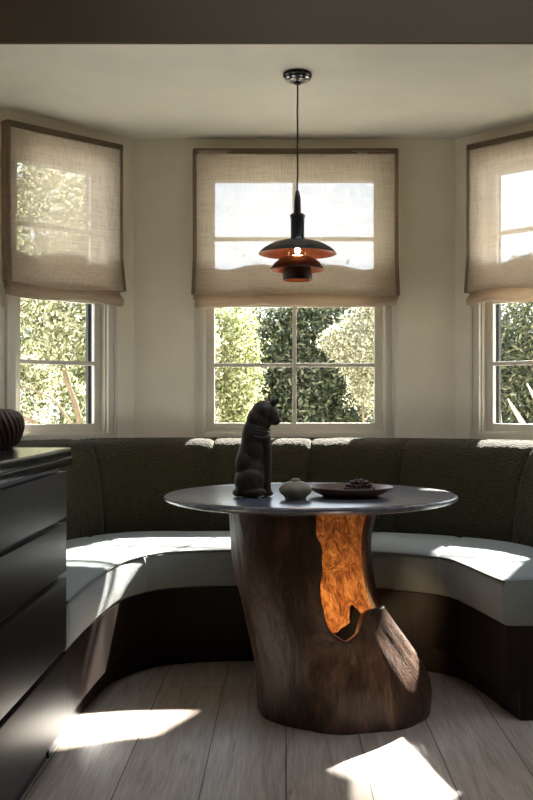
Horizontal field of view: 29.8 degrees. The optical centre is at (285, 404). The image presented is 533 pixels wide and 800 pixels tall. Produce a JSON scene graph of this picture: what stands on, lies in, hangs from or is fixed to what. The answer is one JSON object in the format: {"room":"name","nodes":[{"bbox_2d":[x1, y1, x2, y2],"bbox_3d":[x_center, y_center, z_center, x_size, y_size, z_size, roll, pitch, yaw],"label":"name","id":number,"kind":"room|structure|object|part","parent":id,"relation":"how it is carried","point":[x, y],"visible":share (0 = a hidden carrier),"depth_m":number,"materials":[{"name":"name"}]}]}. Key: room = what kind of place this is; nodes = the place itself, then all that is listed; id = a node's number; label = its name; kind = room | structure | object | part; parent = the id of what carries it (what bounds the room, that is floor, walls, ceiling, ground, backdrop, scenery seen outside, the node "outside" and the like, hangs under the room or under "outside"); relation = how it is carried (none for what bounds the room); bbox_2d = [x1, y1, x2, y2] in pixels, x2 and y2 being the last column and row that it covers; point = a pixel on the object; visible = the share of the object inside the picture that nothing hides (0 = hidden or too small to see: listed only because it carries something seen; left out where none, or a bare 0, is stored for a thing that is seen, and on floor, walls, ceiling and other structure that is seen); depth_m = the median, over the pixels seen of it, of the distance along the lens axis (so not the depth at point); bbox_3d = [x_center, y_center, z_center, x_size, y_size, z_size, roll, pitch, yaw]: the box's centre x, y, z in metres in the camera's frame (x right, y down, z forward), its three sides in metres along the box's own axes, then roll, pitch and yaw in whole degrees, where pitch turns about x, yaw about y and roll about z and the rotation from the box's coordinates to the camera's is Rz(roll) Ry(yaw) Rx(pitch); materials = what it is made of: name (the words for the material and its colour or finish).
{"room":"dining room","nodes":[
{"label":"dining room","id":0,"kind":"room"},
{"bbox_2d":[0,108,133,437],"bbox_3d":[-1.135,-0.240,4.860,0.170,2.600,0.989,0,0,45],"label":"wall","id":1,"kind":"structure","parent":0,"point":[125,313],"depth_m":5.05,"materials":[{"name":"paint"}]},
{"bbox_2d":[5,293,116,440],"bbox_3d":[-1.119,-0.540,4.843,0.607,1.440,0.176,0,0,-45],"label":"window","id":2,"kind":"structure","parent":1,"relation":"in","point":[100,363],"depth_m":4.97,"materials":[{"name":"paint"}]},
{"bbox_3d":[-1.153,-0.517,4.877,0.080,1.395,0.521,0,0,45],"label":"frame","id":3,"kind":"part","parent":2,"relation":"part of","materials":[{"name":"white wood"}]},
{"bbox_2d":[1,119,125,305],"bbox_3d":[-1.046,-0.889,4.745,0.081,0.802,0.647,0,0,45],"label":"blind","id":4,"kind":"object","parent":1,"relation":"attached to","point":[62,192],"visible":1,"depth_m":4.70,"materials":[{"name":"fabric"}]},
{"bbox_3d":[-1.052,-1.275,4.753,0.061,0.030,0.636,0,0,45],"label":"head rail","id":5,"kind":"part","parent":4,"relation":"part of","materials":[{"name":"fabric"}]},
{"bbox_2d":[0,44,532,138],"bbox_3d":[0.043,-1.448,4.581,3.177,0.183,1.638,0,0,0],"label":"ceiling","id":6,"kind":"structure","parent":0,"point":[134,91],"depth_m":4.29,"materials":[{"name":"paint"}]},
{"bbox_2d":[258,69,336,281],"bbox_3d":[0.047,-0.933,4.090,0.320,0.848,0.320,0,0,0],"label":"pendant lamp","id":7,"kind":"object","parent":6,"relation":"hanging from","point":[297,255],"visible":1,"depth_m":4.06,"materials":[{"name":"black metal"}]},
{"bbox_3d":[0.047,-0.647,4.090,0.320,0.060,0.320,0,0,0],"label":"lamp shade","id":8,"kind":"part","parent":7,"relation":"part of","materials":[{"name":"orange metal"}]},
{"bbox_3d":[0.047,-0.826,4.090,0.029,0.098,0.029,0,0,0],"label":"stem","id":9,"kind":"part","parent":7,"relation":"part of","materials":[{"name":"black paint"}]},
{"bbox_2d":[290,212,304,237],"bbox_3d":[0.047,-0.728,4.090,0.068,0.114,0.068,0,0,0],"label":"socket","id":10,"kind":"object","parent":7,"relation":"attached to","point":[297,218],"depth_m":4.06,"materials":[{"name":"black paint"}]},
{"bbox_3d":[0.047,-0.579,4.090,0.226,0.056,0.226,0,0,0],"label":"lamp shade","id":11,"kind":"part","parent":7,"relation":"part of","materials":[{"name":"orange metal"}]},
{"bbox_3d":[0.047,-0.539,4.090,0.120,0.059,0.120,0,0,0],"label":"lamp shade","id":12,"kind":"part","parent":7,"relation":"part of","materials":[{"name":"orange metal"}]},
{"bbox_3d":[0.047,-1.090,4.090,0.008,0.446,0.007,0,0,0],"label":"cord","id":13,"kind":"part","parent":7,"relation":"part of","materials":[{"name":"plastic"}]},
{"bbox_2d":[0,0,532,43],"bbox_3d":[0.953,-1.698,3.751,4.995,0.683,0.022,0,0,0],"label":"ceiling beam","id":14,"kind":"structure","parent":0,"point":[21,21],"depth_m":3.74,"materials":[{"name":"paint"}]},
{"bbox_2d":[20,661,532,799],"bbox_3d":[0.953,1.120,1.475,4.995,0.120,7.650,0,0,0],"label":"floor","id":15,"kind":"structure","parent":0,"point":[186,731],"depth_m":3.08,"materials":[{"name":"brown wood"}]},
{"bbox_2d":[0,469,65,799],"bbox_3d":[-1.012,0.620,2.042,0.715,0.880,1.885,0,0,0],"label":"base cabinet","id":16,"kind":"object","parent":15,"relation":"on","point":[32,539],"visible":0.99,"depth_m":2.56,"materials":[{"name":"black wood"}]},
{"bbox_3d":[-0.666,0.847,2.042,0.022,0.210,1.885,0,0,0],"label":"drawer","id":17,"kind":"part","parent":16,"relation":"part of","materials":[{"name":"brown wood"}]},
{"bbox_3d":[-0.666,0.619,2.042,0.022,0.210,1.885,0,0,0],"label":"drawer","id":18,"kind":"part","parent":16,"relation":"part of","materials":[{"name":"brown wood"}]},
{"bbox_3d":[-0.666,0.422,2.042,0.022,0.144,1.885,0,0,0],"label":"drawer","id":19,"kind":"part","parent":16,"relation":"part of","materials":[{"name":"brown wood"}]},
{"bbox_3d":[-0.666,0.265,2.042,0.022,0.138,1.885,0,0,0],"label":"drawer","id":20,"kind":"part","parent":16,"relation":"part of","materials":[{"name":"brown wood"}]},
{"bbox_2d":[0,447,71,483],"bbox_3d":[-1.005,0.152,2.042,0.732,0.051,1.903,0,0,0],"label":"countertop","id":21,"kind":"structure","parent":16,"relation":"on","point":[16,463],"depth_m":2.59,"materials":[{"name":"black stone"}]},
{"bbox_2d":[0,409,24,448],"bbox_3d":[-0.842,0.069,2.930,0.155,0.117,0.154,0,0,0],"label":"ribbed vase","id":22,"kind":"object","parent":21,"relation":"on","point":[12,423],"visible":0.99,"depth_m":2.89,"materials":[{"name":"black ceramic"}]},
{"bbox_2d":[15,437,532,758],"bbox_3d":[0.037,0.611,4.040,2.838,0.898,2.098,0,0,0],"label":"banquette","id":23,"kind":"object","parent":15,"relation":"on","point":[151,582],"visible":0.73,"depth_m":4.08,"materials":[{"name":"black fabric"}]},
{"bbox_3d":[-1.100,0.431,4.472,0.394,0.538,0.741,0,0,21],"label":"panel","id":24,"kind":"part","parent":23,"relation":"part of","materials":[{"name":"green fabric"}]},
{"bbox_2d":[58,537,145,651],"bbox_3d":[-0.806,0.659,3.792,0.514,0.165,1.588,0,0,0],"label":"seat cushion","id":25,"kind":"object","parent":23,"relation":"on","point":[104,575],"depth_m":3.67,"materials":[{"name":"grey fabric"}]},
{"bbox_3d":[-0.667,0.431,4.854,0.695,0.538,0.386,0,0,-12],"label":"panel","id":26,"kind":"part","parent":23,"relation":"part of","materials":[{"name":"green fabric"}]},
{"bbox_3d":[-0.113,0.432,4.896,0.491,0.536,0.353,0,0,0],"label":"panel","id":27,"kind":"part","parent":23,"relation":"part of","materials":[{"name":"green fabric"}]},
{"bbox_2d":[92,531,459,594],"bbox_3d":[-0.061,0.659,4.329,1.735,0.165,0.892,0,0,0],"label":"seat cushion","id":28,"kind":"object","parent":23,"relation":"on","point":[166,562],"depth_m":4.04,"materials":[{"name":"grey fabric"}]},
{"bbox_3d":[0.349,0.432,4.861,0.494,0.536,0.357,0,0,9],"label":"panel","id":29,"kind":"part","parent":23,"relation":"part of","materials":[{"name":"green fabric"}]},
{"bbox_3d":[0.867,0.431,4.649,0.786,0.537,0.389,0,0,35],"label":"panel","id":30,"kind":"part","parent":23,"relation":"part of","materials":[{"name":"green fabric"}]},
{"bbox_2d":[438,537,532,625],"bbox_3d":[0.868,0.658,3.960,0.551,0.165,1.207,0,0,0],"label":"seat cushion","id":31,"kind":"object","parent":23,"relation":"on","point":[489,578],"depth_m":3.66,"materials":[{"name":"grey fabric"}]},
{"bbox_3d":[1.092,0.901,3.378,0.716,0.318,0.044,0,0,0],"label":"panel","id":32,"kind":"part","parent":23,"relation":"part of","materials":[{"name":"brown wood"}]},
{"bbox_3d":[1.235,0.431,3.930,0.409,0.538,1.179,0,0,-8],"label":"panel","id":33,"kind":"part","parent":23,"relation":"part of","materials":[{"name":"green fabric"}]},
{"bbox_2d":[163,482,458,734],"bbox_3d":[0.089,0.691,3.630,1.062,0.742,1.062,0,0,-35],"label":"dining table","id":34,"kind":"object","parent":15,"relation":"on","point":[301,567],"visible":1,"depth_m":3.28,"materials":[{"name":"brown wood"}]},
{"bbox_2d":[232,398,279,496],"bbox_3d":[-0.103,0.149,3.489,0.169,0.347,0.123,0,0,-14],"label":"cat figurine","id":35,"kind":"object","parent":34,"relation":"on","point":[254,456],"visible":1,"depth_m":3.45,"materials":[{"name":"black ceramic"}]},
{"bbox_2d":[279,478,311,499],"bbox_3d":[0.033,0.284,3.390,0.113,0.072,0.113,0,0,0],"label":"bud vase","id":36,"kind":"object","parent":34,"relation":"on","point":[295,489],"visible":1,"depth_m":3.35,"materials":[{"name":"beige ceramic"}]},
{"bbox_2d":[310,483,392,498],"bbox_3d":[0.226,0.302,3.500,0.298,0.036,0.298,0,0,0],"label":"serving dish","id":37,"kind":"object","parent":34,"relation":"on","point":[332,490],"visible":0.88,"depth_m":3.41,"materials":[{"name":"brown wood"}]},
{"bbox_2d":[343,479,374,489],"bbox_3d":[0.256,0.284,3.500,0.110,0.054,0.097,0,0,0],"label":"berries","id":38,"kind":"object","parent":37,"relation":"in","point":[356,484],"visible":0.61,"depth_m":3.47,"materials":[{"name":"food"}]},
{"bbox_2d":[134,139,454,438],"bbox_3d":[0.043,-0.240,5.185,1.778,2.600,0.170,0,0,0],"label":"wall","id":39,"kind":"structure","parent":0,"point":[163,168],"depth_m":5.10,"materials":[{"name":"paint"}]},
{"bbox_2d":[194,305,394,437],"bbox_3d":[0.043,-0.540,5.162,1.016,1.440,0.176,0,0,0],"label":"window","id":40,"kind":"structure","parent":39,"relation":"in","point":[383,426],"depth_m":5.13,"materials":[{"name":"paint"}]},
{"bbox_2d":[191,148,399,308],"bbox_3d":[0.048,-0.888,5.041,1.046,0.804,0.081,0,0,0],"label":"blind","id":41,"kind":"object","parent":39,"relation":"attached to","point":[243,198],"visible":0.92,"depth_m":5.02,"materials":[{"name":"fabric"}]},
{"bbox_3d":[0.048,-1.275,5.051,1.030,0.030,0.061,0,0,0],"label":"head rail","id":42,"kind":"part","parent":41,"relation":"part of","materials":[{"name":"fabric"}]},
{"bbox_2d":[455,121,532,438],"bbox_3d":[1.222,-0.240,4.860,0.989,2.600,0.170,0,0,45],"label":"wall","id":43,"kind":"structure","parent":0,"point":[462,310],"depth_m":5.07,"materials":[{"name":"paint"}]},
{"bbox_2d":[464,130,532,305],"bbox_3d":[1.133,-0.887,4.745,0.081,0.805,0.647,0,0,-45],"label":"blind","id":44,"kind":"object","parent":43,"relation":"attached to","point":[499,171],"visible":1,"depth_m":4.82,"materials":[{"name":"fabric"}]},
{"bbox_3d":[1.140,-1.275,4.752,0.636,0.030,0.061,0,0,45],"label":"head rail","id":45,"kind":"part","parent":44,"relation":"part of","materials":[{"name":"fabric"}]},
{"bbox_2d":[470,301,532,439],"bbox_3d":[1.197,-0.540,4.853,0.607,1.440,0.176,0,0,45],"label":"window","id":46,"kind":"structure","parent":43,"relation":"in","point":[485,317],"depth_m":4.99,"materials":[{"name":"paint"}]},
{"bbox_3d":[1.231,-0.517,4.886,0.521,1.395,0.080,0,0,45],"label":"frame","id":47,"kind":"part","parent":46,"relation":"part of","materials":[{"name":"white wood"}]},
{"label":"outside","id":48,"kind":"structure","parent":0,"visible":0},
{"bbox_3d":[1.000,1.535,13.675,26.000,0.250,16.650,0,0,0],"label":"ground","id":49,"kind":"structure","parent":48,"visible":0},
{"bbox_2d":[20,298,85,424],"bbox_3d":[-1.833,-0.405,7.495,1.800,3.631,1.707,0,0,39],"label":"tree","id":50,"kind":"object","parent":49,"relation":"on","point":[31,375],"visible":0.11,"depth_m":7.18,"materials":[{"name":"green plant"}]},
{"bbox_2d":[20,299,85,423],"bbox_3d":[-2.835,-0.957,11.657,3.608,4.799,1.568,0,0,0],"label":"bush","id":51,"kind":"object","parent":49,"relation":"on","point":[81,376],"visible":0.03,"depth_m":11.34,"materials":[{"name":"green plant"}]},
{"bbox_2d":[215,309,227,422],"bbox_3d":[-0.673,0.267,7.599,0.492,2.287,0.569,0,0,26],"label":"bush","id":52,"kind":"object","parent":49,"relation":"on","point":[217,352],"visible":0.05,"depth_m":7.58,"materials":[{"name":"green plant"}]},
{"bbox_2d":[215,308,275,422],"bbox_3d":[-0.703,0.157,8.060,1.170,2.545,1.070,0,0,22],"label":"tree","id":53,"kind":"object","parent":49,"relation":"on","point":[236,395],"visible":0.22,"depth_m":7.93,"materials":[{"name":"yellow plant"}]},
{"bbox_2d":[225,308,373,422],"bbox_3d":[0.296,-0.152,10.267,2.533,3.188,1.450,0,0,-3],"label":"tree","id":54,"kind":"object","parent":49,"relation":"on","point":[320,391],"visible":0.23,"depth_m":9.97,"materials":[{"name":"green plant"}]},
{"bbox_2d":[310,307,373,422],"bbox_3d":[0.744,0.190,8.031,0.938,2.442,0.930,0,0,20],"label":"tree","id":55,"kind":"object","parent":49,"relation":"on","point":[350,336],"visible":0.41,"depth_m":7.86,"materials":[{"name":"green plant"}]},
{"bbox_2d":[507,399,525,423],"bbox_3d":[1.675,0.684,6.500,0.477,1.452,0.038,0,0,0],"label":"grass plume","id":56,"kind":"object","parent":49,"relation":"on","point":[518,416],"visible":0.61,"depth_m":6.49,"materials":[{"name":"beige plant"}]},
{"bbox_2d":[501,302,532,423],"bbox_3d":[2.544,-0.102,8.348,2.622,3.086,1.357,0,0,14],"label":"hedge","id":57,"kind":"object","parent":49,"relation":"on","point":[517,346],"visible":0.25,"depth_m":8.18,"materials":[{"name":"green plant"}]},
{"bbox_2d":[527,384,532,397],"bbox_3d":[1.815,0.634,6.600,0.457,1.552,0.038,0,0,0],"label":"grass plume","id":58,"kind":"object","parent":49,"relation":"on","point":[528,386],"visible":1,"depth_m":6.59,"materials":[{"name":"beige plant"}]}
]}

